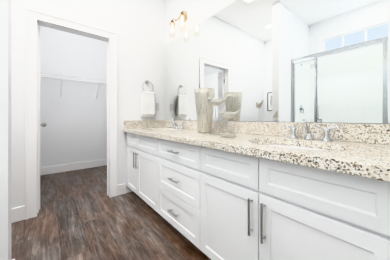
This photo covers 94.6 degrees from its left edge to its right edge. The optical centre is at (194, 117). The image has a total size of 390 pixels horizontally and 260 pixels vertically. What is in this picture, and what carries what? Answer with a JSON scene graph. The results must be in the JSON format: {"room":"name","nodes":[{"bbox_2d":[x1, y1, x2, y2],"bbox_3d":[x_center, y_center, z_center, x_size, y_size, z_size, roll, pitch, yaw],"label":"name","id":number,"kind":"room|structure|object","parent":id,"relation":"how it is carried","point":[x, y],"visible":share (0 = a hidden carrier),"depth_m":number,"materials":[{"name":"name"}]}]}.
{"room":"bathroom","nodes":[
{"label":"bathroom","id":0,"kind":"room"},
{"bbox_2d":[0,0,10,259],"bbox_3d":[-1.650,-0.485,0.659,1.365,3.050,0.120,0,0,-39],"label":"wall","id":1,"kind":"structure","parent":0,"point":[5,129],"depth_m":1.03,"materials":[{"name":"white paint"}]},
{"bbox_2d":[40,26,106,167],"bbox_3d":[-2.432,-0.485,3.654,2.060,3.050,0.120,0,0,-39],"label":"wall","id":2,"kind":"structure","parent":0,"point":[74,119],"depth_m":3.56,"materials":[{"name":"white paint"}]},
{"bbox_2d":[40,72,106,100],"bbox_3d":[-2.209,-0.568,3.484,1.926,0.396,0.419,0,0,-39],"label":"wire closet shelf","id":3,"kind":"object","parent":2,"relation":"attached to","point":[73,78],"visible":0.5,"depth_m":3.29,"materials":[{"name":"white metal"}]},
{"bbox_2d":[40,159,106,174],"bbox_3d":[-2.342,0.970,3.639,1.940,0.140,0.018,0,0,-39],"label":"baseboard","id":4,"kind":"structure","parent":2,"relation":"attached to","point":[96,163],"depth_m":3.56,"materials":[{"name":"white paint"}]},
{"bbox_2d":[11,0,164,208],"bbox_3d":[-1.679,-0.485,1.986,2.990,3.050,0.120,0,0,-39],"label":"wall","id":5,"kind":"structure","parent":0,"point":[137,27],"depth_m":2.45,"materials":[{"name":"white paint"}]},
{"bbox_2d":[11,206,24,222],"bbox_3d":[-2.269,0.970,1.420,1.360,0.140,0.018,0,0,-39],"label":"baseboard","id":6,"kind":"structure","parent":5,"relation":"attached to","point":[17,214],"depth_m":1.81,"materials":[{"name":"white paint"}]},
{"bbox_2d":[39,26,39,209],"bbox_3d":[-1.988,0.001,2.273,0.072,2.055,0.706,0,0,-39],"label":"closet door","id":7,"kind":"structure","parent":5,"relation":"in","point":[39,117],"depth_m":2.02,"materials":[{"name":"white paint"}]},
{"bbox_2d":[25,7,116,219],"bbox_3d":[-1.436,-0.045,2.183,0.897,2.171,0.176,0,0,-39],"label":"trim","id":8,"kind":"structure","parent":5,"relation":"attached to","point":[32,16],"depth_m":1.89,"materials":[{"name":"white paint"}]},
{"bbox_2d":[117,183,125,192],"bbox_3d":[-0.856,0.970,2.745,0.715,0.140,0.023,0,0,-39],"label":"baseboard","id":9,"kind":"structure","parent":5,"relation":"attached to","point":[121,187],"depth_m":2.44,"materials":[{"name":"white paint"}]},
{"bbox_2d":[123,120,162,126],"bbox_3d":[-0.726,0.090,2.665,0.651,0.109,0.019,0,0,-39],"label":"backsplash","id":10,"kind":"structure","parent":5,"relation":"attached to","point":[132,123],"depth_m":2.63,"materials":[{"name":"beige stone"}]},
{"bbox_2d":[140,80,155,116],"bbox_3d":[-0.694,-0.289,2.653,0.210,0.548,0.084,0,0,-39],"label":"towel ring","id":11,"kind":"object","parent":5,"relation":"attached to","point":[148,104],"visible":1,"depth_m":2.62,"materials":[{"name":"white fabric"}]},
{"bbox_2d":[163,120,389,142],"bbox_3d":[0.343,0.090,1.847,0.019,0.109,2.593,0,0,-39],"label":"backsplash","id":12,"kind":"structure","parent":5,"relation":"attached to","point":[351,133],"depth_m":1.22,"materials":[{"name":"beige stone"}]},
{"bbox_2d":[11,165,210,259],"bbox_3d":[-1.374,1.065,1.609,3.230,0.050,4.630,0,0,-39],"label":"floor","id":13,"kind":"structure","parent":0,"point":[81,215],"depth_m":1.69,"materials":[{"name":"brown wood"}]},
{"bbox_2d":[123,131,389,259],"bbox_3d":[0.093,0.615,1.658,0.645,0.850,2.614,0,0,-39],"label":"bathroom vanity","id":14,"kind":"object","parent":13,"relation":"on","point":[304,190],"depth_m":0.92,"materials":[{"name":"white paint"}]},
{"bbox_2d":[123,127,389,182],"bbox_3d":[0.088,0.168,1.654,0.659,0.045,2.614,0,0,-39],"label":"countertop","id":15,"kind":"structure","parent":14,"relation":"on","point":[361,160],"depth_m":0.88,"materials":[{"name":"beige stone"}]},
{"bbox_2d":[171,119,182,126],"bbox_3d":[-0.272,0.075,2.443,0.134,0.138,0.334,0,0,-39],"label":"faucet","id":16,"kind":"object","parent":15,"relation":"on","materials":[{"name":"silver metal"}]},
{"bbox_2d":[194,88,214,132],"bbox_3d":[0.097,-0.071,1.803,0.208,0.430,0.208,0,0,-39],"label":"vase","id":17,"kind":"object","parent":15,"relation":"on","point":[204,109],"visible":0.94,"depth_m":1.73,"materials":[{"name":"beige ceramic"}]},
{"bbox_2d":[206,96,227,134],"bbox_3d":[0.188,-0.023,1.528,0.124,0.334,0.155,0,0,-39],"label":"bird","id":18,"kind":"object","parent":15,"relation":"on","point":[215,102],"visible":1,"depth_m":1.51},
{"bbox_2d":[218,109,240,136],"bbox_3d":[0.261,0.036,1.380,0.164,0.216,0.106,0,0,-39],"label":"bird","id":19,"kind":"object","parent":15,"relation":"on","point":[228,115],"visible":1,"depth_m":1.36},
{"bbox_2d":[271,143,338,150],"bbox_3d":[0.561,0.259,1.046,0.414,0.161,0.524,0,0,-39],"label":"sink","id":20,"kind":"object","parent":15,"relation":"in","point":[272,144],"depth_m":1.17,"materials":[{"name":"white ceramic"}]},
{"bbox_2d":[283,119,342,142],"bbox_3d":[0.741,0.075,1.192,0.134,0.138,0.334,0,0,-39],"label":"faucet","id":21,"kind":"object","parent":15,"relation":"on","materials":[{"name":"silver metal"}]},
{"bbox_2d":[165,0,366,123],"bbox_3d":[-0.165,-0.485,2.588,0.120,3.050,4.630,0,0,-39],"label":"wall","id":22,"kind":"structure","parent":0,"point":[198,11],"depth_m":2.38,"materials":[{"name":"white paint"}]},
{"bbox_2d":[169,10,186,37],"bbox_3d":[-0.203,-1.262,2.409,0.166,0.313,0.316,0,0,-39],"label":"sconce","id":23,"kind":"object","parent":22,"relation":"attached to","point":[183,16],"visible":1,"depth_m":2.42,"materials":[{"name":"white glass"}]},
{"bbox_2d":[165,0,389,123],"bbox_3d":[0.338,-0.565,1.866,0.006,1.194,2.600,0,0,-39],"label":"mirror","id":24,"kind":"object","parent":22,"relation":"attached to","point":[318,61],"visible":0.89,"depth_m":1.39,"materials":[{"name":"silver mirror"}]}
]}

